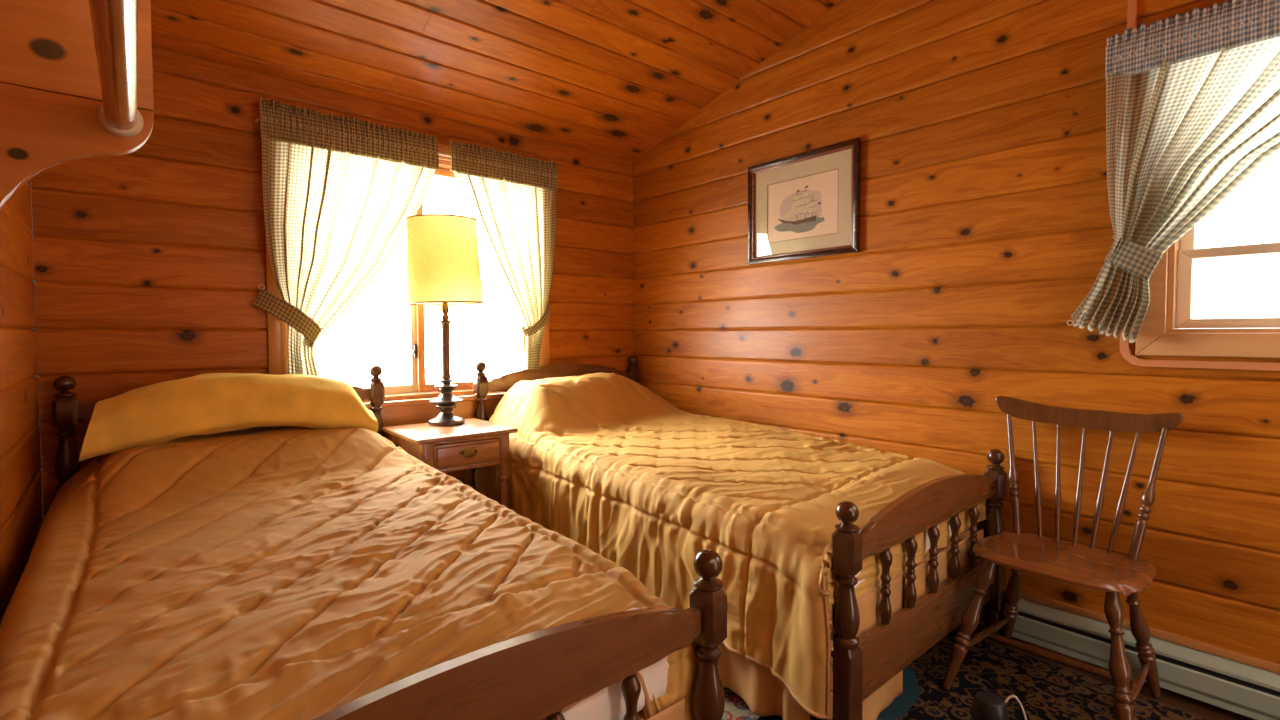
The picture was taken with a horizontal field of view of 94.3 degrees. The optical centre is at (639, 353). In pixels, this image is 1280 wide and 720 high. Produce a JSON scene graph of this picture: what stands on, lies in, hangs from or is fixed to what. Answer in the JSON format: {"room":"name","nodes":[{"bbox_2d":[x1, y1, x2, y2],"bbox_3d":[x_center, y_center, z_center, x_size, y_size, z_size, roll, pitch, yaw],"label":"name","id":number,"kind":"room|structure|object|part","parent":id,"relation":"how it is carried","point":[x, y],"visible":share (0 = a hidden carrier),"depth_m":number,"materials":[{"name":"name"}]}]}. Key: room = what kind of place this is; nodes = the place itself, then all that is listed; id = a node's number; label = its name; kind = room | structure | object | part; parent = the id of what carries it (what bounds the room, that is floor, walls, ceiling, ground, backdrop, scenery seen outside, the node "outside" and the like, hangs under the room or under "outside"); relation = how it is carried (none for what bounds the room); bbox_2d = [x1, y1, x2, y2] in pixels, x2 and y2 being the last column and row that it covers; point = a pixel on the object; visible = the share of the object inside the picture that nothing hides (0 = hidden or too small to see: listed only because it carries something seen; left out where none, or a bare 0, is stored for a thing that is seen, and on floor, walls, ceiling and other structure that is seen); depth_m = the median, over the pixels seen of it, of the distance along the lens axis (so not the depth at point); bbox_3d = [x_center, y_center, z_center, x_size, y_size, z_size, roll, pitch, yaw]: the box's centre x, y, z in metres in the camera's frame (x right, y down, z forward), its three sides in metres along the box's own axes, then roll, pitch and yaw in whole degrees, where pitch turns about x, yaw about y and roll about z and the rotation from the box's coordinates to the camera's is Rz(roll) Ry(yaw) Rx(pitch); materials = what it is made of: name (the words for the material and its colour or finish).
{"room":"cabin bedroom","nodes":[
{"label":"cabin bedroom","id":0,"kind":"room"},
{"bbox_2d":[0,179,42,624],"bbox_3d":[-0.801,-0.273,0.458,0.115,3.060,4.413,-2,2,-41],"label":"wall","id":1,"kind":"structure","parent":0,"point":[21,504],"depth_m":1.70,"materials":[{"name":"brown wood"}]},
{"bbox_2d":[0,0,153,209],"bbox_3d":[-0.252,-0.426,0.136,0.304,0.635,1.655,-2,2,-41],"label":"closet shelf","id":2,"kind":"object","parent":1,"relation":"attached to","point":[52,111],"visible":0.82,"depth_m":0.76,"materials":[{"name":"brown wood"}]},
{"bbox_2d":[89,0,137,129],"bbox_3d":[-0.192,-0.299,0.204,0.033,0.033,1.574,-2,2,-40],"label":"pole","id":3,"kind":"object","parent":2,"relation":"attached to","point":[114,22],"visible":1,"depth_m":0.59,"materials":[{"name":"metal"}]},
{"bbox_2d":[97,103,143,136],"bbox_3d":[-0.701,-0.318,0.802,0.047,0.047,0.009,-2,2,-41],"label":"socket","id":4,"kind":"object","parent":2,"relation":"attached to","point":[104,129],"depth_m":0.80,"materials":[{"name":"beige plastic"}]},
{"bbox_2d":[30,47,633,519],"bbox_3d":[-1.114,-0.089,3.011,2.992,2.525,0.115,-2,2,-41],"label":"wall","id":5,"kind":"structure","parent":0,"point":[150,260],"depth_m":2.36,"materials":[{"name":"brown wood"}]},
{"bbox_2d":[254,117,556,177],"bbox_3d":[-1.033,-0.984,2.929,1.462,0.011,0.070,-2,2,-41],"label":"curtain rod","id":6,"kind":"object","parent":5,"relation":"attached to","point":[257,119],"visible":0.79,"depth_m":2.77,"materials":[{"name":"beige plastic"}]},
{"bbox_2d":[252,96,438,375],"bbox_3d":[-1.289,-0.464,2.683,0.789,1.198,0.081,-2,2,-41],"label":"curtain","id":7,"kind":"object","parent":6,"relation":"hanging from","point":[337,207],"visible":0.98,"depth_m":2.61,"materials":[{"name":"beige fabric"}]},
{"bbox_2d":[449,139,557,369],"bbox_3d":[-0.706,-0.491,3.187,0.633,1.176,0.076,-2,2,-41],"label":"curtain","id":8,"kind":"object","parent":6,"relation":"hanging from","point":[514,210],"visible":1,"depth_m":3.23,"materials":[{"name":"beige fabric"}]},
{"bbox_2d":[265,143,549,426],"bbox_3d":[-1.087,-0.344,3.004,1.421,1.413,0.170,-2,2,-41],"label":"window","id":9,"kind":"structure","parent":5,"relation":"in","point":[397,412],"depth_m":3.00,"materials":[{"name":"brown wood"}]},
{"bbox_3d":[-1.363,-0.371,2.843,0.586,1.158,0.028,-2,2,-41],"label":"sash","id":10,"kind":"part","parent":9,"relation":"part of","materials":[{"name":"brown wood"}]},
{"bbox_3d":[-1.051,0.238,2.983,1.421,0.026,0.065,-2,2,-41],"label":"sill","id":11,"kind":"part","parent":9,"relation":"part of","materials":[{"name":"brown wood"}]},
{"bbox_3d":[-0.892,-0.385,3.216,0.639,1.158,0.028,-2,2,-41],"label":"sash","id":12,"kind":"part","parent":9,"relation":"part of","materials":[{"name":"brown wood"}]},
{"bbox_2d":[150,0,839,162],"bbox_3d":[-0.520,-1.478,2.270,2.992,0.670,2.031,-2,2,-41],"label":"ceiling","id":13,"kind":"structure","parent":0,"point":[608,78],"depth_m":2.65,"materials":[{"name":"brown wood"}]},
{"bbox_2d":[633,0,1279,663],"bbox_3d":[1.356,-0.341,2.314,0.115,3.060,4.413,-2,2,-41],"label":"wall","id":14,"kind":"structure","parent":0,"point":[986,224],"depth_m":2.33,"materials":[{"name":"brown wood"}]},
{"bbox_2d":[748,138,860,264],"bbox_3d":[0.772,-0.709,2.871,0.024,0.503,0.619,-2,2,-41],"label":"print","id":15,"kind":"object","parent":14,"relation":"attached to","point":[803,205],"visible":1,"depth_m":2.85,"materials":[{"name":"beige paper"}]},
{"bbox_2d":[1005,586,1279,673],"bbox_3d":[2.013,0.911,1.491,0.022,0.024,1.990,-2,2,-41],"label":"trim","id":16,"kind":"structure","parent":14,"relation":"attached to","point":[1184,641],"depth_m":1.86,"materials":[{"name":"brown wood"}]},
{"bbox_2d":[1012,598,1279,719],"bbox_3d":[1.989,0.994,1.486,0.067,0.140,1.910,-2,2,-41],"label":"baseboard heater","id":17,"kind":"object","parent":14,"relation":"attached to","point":[1246,690],"visible":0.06,"depth_m":1.84,"materials":[{"name":"grey metal"}]},
{"bbox_2d":[1112,13,1272,60],"bbox_3d":[1.891,-0.932,1.526,0.070,0.011,1.099,-2,2,-41],"label":"curtain rod","id":18,"kind":"object","parent":14,"relation":"attached to","point":[1271,15],"visible":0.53,"depth_m":1.75,"materials":[{"name":"beige plastic"}]},
{"bbox_2d":[1067,0,1279,342],"bbox_3d":[1.797,-0.523,1.600,0.081,0.999,1.064,-2,2,-41],"label":"curtain","id":19,"kind":"object","parent":18,"relation":"hanging from","point":[1190,122],"visible":1,"depth_m":1.80,"materials":[{"name":"beige fabric"}]},
{"bbox_2d":[1120,0,1279,370],"bbox_3d":[2.115,-0.675,1.321,0.010,1.471,1.632,-2,2,-41],"label":"window frame","id":20,"kind":"structure","parent":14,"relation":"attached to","point":[1125,351],"depth_m":1.86,"materials":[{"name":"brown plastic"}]},
{"bbox_2d":[1135,226,1279,357],"bbox_3d":[1.996,-0.496,1.557,0.145,1.027,1.042,-2,2,-41],"label":"window","id":21,"kind":"structure","parent":14,"relation":"in","point":[1163,331],"depth_m":1.85,"materials":[{"name":"brown wood"}]},
{"bbox_3d":[2.005,-0.194,1.574,0.026,0.249,0.866,-2,2,-41],"label":"sash","id":22,"kind":"part","parent":21,"relation":"part of","materials":[{"name":"beige plastic"}]},
{"bbox_3d":[2.028,-0.607,1.581,0.026,0.636,0.866,-2,2,-41],"label":"sash","id":23,"kind":"part","parent":21,"relation":"part of","materials":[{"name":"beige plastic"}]},
{"bbox_2d":[954,624,1254,719],"bbox_3d":[0.282,1.122,1.433,2.932,0.060,4.353,-2,2,-41],"label":"floor","id":24,"kind":"structure","parent":0,"point":[1184,703],"depth_m":1.85,"materials":[{"name":"brown wood"}]},
{"bbox_2d":[52,365,726,719],"bbox_3d":[-0.944,0.589,1.651,1.112,0.999,2.167,-2,2,-41],"label":"twin bed","id":25,"kind":"object","parent":24,"relation":"on","point":[536,675],"visible":0.53,"depth_m":0.99,"materials":[{"name":"brown wood"}]},
{"bbox_3d":[-2.025,0.567,2.106,0.067,0.979,0.067,-2,2,-41],"label":"bed post","id":26,"kind":"part","parent":25,"relation":"part of","materials":[{"name":"brown wood"}]},
{"bbox_3d":[-1.630,0.167,2.434,0.997,0.135,0.022,-2,2,-41],"label":"head rail","id":27,"kind":"part","parent":25,"relation":"part of","materials":[{"name":"brown wood"}]},
{"bbox_3d":[-1.233,0.542,2.787,0.067,0.979,0.067,-2,2,-41],"label":"bed post","id":28,"kind":"part","parent":25,"relation":"part of","materials":[{"name":"brown wood"}]},
{"bbox_3d":[-0.259,0.508,0.853,0.997,0.135,0.022,-2,2,-41],"label":"foot rail","id":29,"kind":"part","parent":25,"relation":"part of","materials":[{"name":"brown wood"}]},
{"bbox_2d":[562,608,668,719],"bbox_3d":[-0.938,0.695,1.649,0.975,0.357,2.029,-2,2,-41],"label":"mattress","id":30,"kind":"object","parent":25,"relation":"on","point":[608,703],"visible":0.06,"depth_m":1.08,"materials":[{"name":"beige fabric"}]},
{"bbox_2d":[0,426,698,719],"bbox_3d":[-0.931,0.575,1.631,1.113,0.536,2.030,-2,2,-41],"label":"comforter","id":31,"kind":"object","parent":30,"relation":"on","point":[265,572],"visible":0.88,"depth_m":1.26,"materials":[{"name":"gold fabric"}]},
{"bbox_2d":[78,373,377,461],"bbox_3d":[-1.506,0.205,2.242,0.898,0.259,0.336,-2,2,-41],"label":"pillow","id":32,"kind":"object","parent":31,"relation":"on","point":[208,403],"visible":0.95,"depth_m":2.10,"materials":[{"name":"yellow fabric"}]},
{"bbox_2d":[647,699,684,719],"bbox_3d":[-0.879,0.867,1.656,1.052,0.377,1.985,-2,2,-41],"label":"bed skirt","id":33,"kind":"object","parent":25,"relation":"hanging from","point":[676,711],"visible":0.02,"depth_m":1.17,"materials":[{"name":"beige fabric"}]},
{"bbox_3d":[0.138,0.747,1.202,0.067,0.706,0.067,-2,2,-41],"label":"bed post","id":34,"kind":"part","parent":25,"relation":"part of","materials":[{"name":"brown wood"}]},
{"bbox_2d":[382,418,517,507],"bbox_3d":[-0.872,0.697,2.730,0.455,0.712,0.459,-2,2,-41],"label":"nightstand","id":35,"kind":"object","parent":24,"relation":"on","point":[475,443],"visible":0.47,"depth_m":2.60,"materials":[{"name":"brown wood"}]},
{"bbox_2d":[406,214,483,425],"bbox_3d":[-0.921,-0.152,2.818,0.353,0.978,0.354,-2,2,-38],"label":"table lamp","id":36,"kind":"object","parent":35,"relation":"on","point":[443,261],"visible":1,"depth_m":2.68,"materials":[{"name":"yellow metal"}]},
{"bbox_3d":[-0.922,-0.430,2.809,0.346,0.403,0.346,-2,2,-41],"label":"lamp shade","id":37,"kind":"part","parent":36,"relation":"part of","materials":[{"name":"fabric"}]},
{"bbox_2d":[441,303,448,319],"bbox_3d":[-0.926,-0.201,2.820,0.037,0.093,0.037,-2,2,-41],"label":"bulb socket","id":38,"kind":"object","parent":36,"relation":"attached to","point":[444,308],"depth_m":2.81,"materials":[{"name":"gold metal"}]},
{"bbox_3d":[-0.863,0.428,2.707,0.301,0.097,0.383,-2,2,-41],"label":"drawer","id":39,"kind":"part","parent":35,"relation":"part of","materials":[{"name":"brown wood"}]},
{"bbox_3d":[-0.866,0.767,2.991,0.045,0.556,0.045,-2,2,-41],"label":"leg","id":40,"kind":"part","parent":35,"relation":"part of","materials":[{"name":"brown wood"}]},
{"bbox_3d":[-0.732,0.430,2.554,0.090,0.044,0.022,-2,2,-41],"label":"drawer pull","id":41,"kind":"part","parent":35,"relation":"part of","materials":[{"name":"gold metal"}]},
{"bbox_3d":[-0.622,0.775,2.708,0.045,0.556,0.045,-2,2,-41],"label":"leg","id":42,"kind":"part","parent":35,"relation":"part of","materials":[{"name":"brown wood"}]},
{"bbox_2d":[473,356,1006,719],"bbox_3d":[0.246,0.552,2.675,1.112,0.999,2.167,-2,2,-41],"label":"twin bed","id":43,"kind":"object","parent":24,"relation":"on","point":[863,664],"visible":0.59,"depth_m":1.77,"materials":[{"name":"brown wood"}]},
{"bbox_3d":[-0.835,0.530,3.129,0.067,0.979,0.067,-2,2,-41],"label":"bed post","id":44,"kind":"part","parent":43,"relation":"part of","materials":[{"name":"brown wood"}]},
{"bbox_3d":[-0.440,0.130,3.457,0.997,0.135,0.022,-2,2,-41],"label":"head rail","id":45,"kind":"part","parent":43,"relation":"part of","materials":[{"name":"brown wood"}]},
{"bbox_3d":[-0.043,0.505,3.811,0.067,0.979,0.067,-2,2,-41],"label":"bed post","id":46,"kind":"part","parent":43,"relation":"part of","materials":[{"name":"brown wood"}]},
{"bbox_2d":[474,373,988,719],"bbox_3d":[0.247,0.509,2.624,1.199,0.761,2.068,-2,2,-41],"label":"comforter","id":47,"kind":"object","parent":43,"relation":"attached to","point":[603,462],"visible":0.76,"depth_m":2.10,"materials":[{"name":"gold fabric"}]},
{"bbox_3d":[0.536,0.735,1.544,0.067,0.706,0.067,-2,2,-41],"label":"bed post","id":48,"kind":"part","parent":43,"relation":"part of","materials":[{"name":"brown wood"}]},
{"bbox_2d":[718,529,983,719],"bbox_3d":[0.239,0.832,2.618,1.055,0.377,1.984,-2,2,-41],"label":"bed skirt","id":49,"kind":"object","parent":43,"relation":"hanging from","point":[765,694],"visible":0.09,"depth_m":1.74,"materials":[{"name":"beige fabric"}]},
{"bbox_3d":[-0.170,0.842,2.321,0.048,0.374,1.901,-2,2,-41],"label":"panel","id":50,"kind":"part","parent":49,"relation":"part of","materials":[{"name":"beige fabric"}]},
{"bbox_3d":[0.916,0.853,1.905,0.959,0.377,0.020,-2,2,-41],"label":"panel","id":51,"kind":"part","parent":49,"relation":"part of","materials":[{"name":"beige fabric"}]},
{"bbox_2d":[831,506,977,631],"bbox_3d":[0.252,0.658,2.673,0.975,0.357,2.029,-2,2,-41],"label":"mattress","id":52,"kind":"object","parent":43,"relation":"on","point":[966,534],"visible":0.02,"depth_m":1.92,"materials":[{"name":"beige fabric"}]},
{"bbox_3d":[0.932,0.839,1.888,0.997,0.163,0.024,-2,2,-41],"label":"rail","id":53,"kind":"part","parent":43,"relation":"part of","materials":[{"name":"brown wood"}]},
{"bbox_3d":[0.931,0.471,1.876,0.997,0.135,0.022,-2,2,-41],"label":"foot rail","id":54,"kind":"part","parent":43,"relation":"part of","materials":[{"name":"brown wood"}]},
{"bbox_3d":[1.328,0.710,2.225,0.067,0.706,0.067,-2,2,-41],"label":"bed post","id":55,"kind":"part","parent":43,"relation":"part of","materials":[{"name":"brown wood"}]},
{"bbox_2d":[722,630,1206,719],"bbox_3d":[0.601,1.089,1.343,2.110,0.010,2.300,-2,2,-41],"label":"area rug","id":56,"kind":"object","parent":24,"relation":"on","point":[1045,691],"visible":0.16,"depth_m":1.86,"materials":[{"name":"carpet"}]},
{"bbox_2d":[972,691,1026,719],"bbox_3d":[0.991,0.993,1.435,0.126,0.173,0.379,-1,2,-18],"label":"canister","id":57,"kind":"object","parent":56,"relation":"on","point":[986,705],"visible":1,"depth_m":1.55,"materials":[{"name":"black plastic"}]},
{"bbox_3d":[1.005,0.994,1.408,0.061,0.173,0.338,0,2,-5],"label":"cord","id":58,"kind":"part","parent":57,"relation":"part of","materials":[{"name":"beige plastic"}]},
{"bbox_2d":[942,396,1183,719],"bbox_3d":[1.319,0.618,1.860,0.526,0.901,0.533,-2,2,-41],"label":"chair","id":59,"kind":"object","parent":56,"relation":"on","point":[1073,562],"visible":1,"depth_m":1.88,"materials":[{"name":"brown wood"}]},
{"bbox_3d":[1.054,0.860,1.898,0.185,0.417,0.048,-1,2,-12],"label":"leg","id":60,"kind":"part","parent":59,"relation":"part of","materials":[{"name":"brown wood"}]},
{"bbox_3d":[1.317,0.853,2.096,0.048,0.414,0.140,0,2,10],"label":"leg","id":61,"kind":"part","parent":59,"relation":"part of","materials":[{"name":"brown wood"}]},
{"bbox_3d":[1.324,0.428,2.107,0.034,0.411,0.140,0,2,12],"label":"post","id":62,"kind":"part","parent":59,"relation":"part of","materials":[{"name":"brown wood"}]},
{"bbox_3d":[1.316,0.645,1.859,0.382,0.034,0.444,-2,2,-41],"label":"seat","id":63,"kind":"part","parent":59,"relation":"part of","materials":[{"name":"brown wood"}]},
{"bbox_3d":[1.490,0.206,2.005,0.035,0.088,0.515,-2,2,-41],"label":"crest rail","id":64,"kind":"part","parent":59,"relation":"part of","materials":[{"name":"brown wood"}]},
{"bbox_3d":[1.309,0.868,1.618,0.048,0.415,0.161,1,2,22],"label":"leg","id":65,"kind":"part","parent":59,"relation":"part of","materials":[{"name":"brown wood"}]},
{"bbox_3d":[1.547,0.861,1.836,0.144,0.415,0.048,0,2,-9],"label":"leg","id":66,"kind":"part","parent":59,"relation":"part of","materials":[{"name":"brown wood"}]},
{"bbox_3d":[1.565,0.436,1.827,0.135,0.411,0.034,0,2,-8],"label":"post","id":67,"kind":"part","parent":59,"relation":"part of","materials":[{"name":"brown wood"}]}
]}

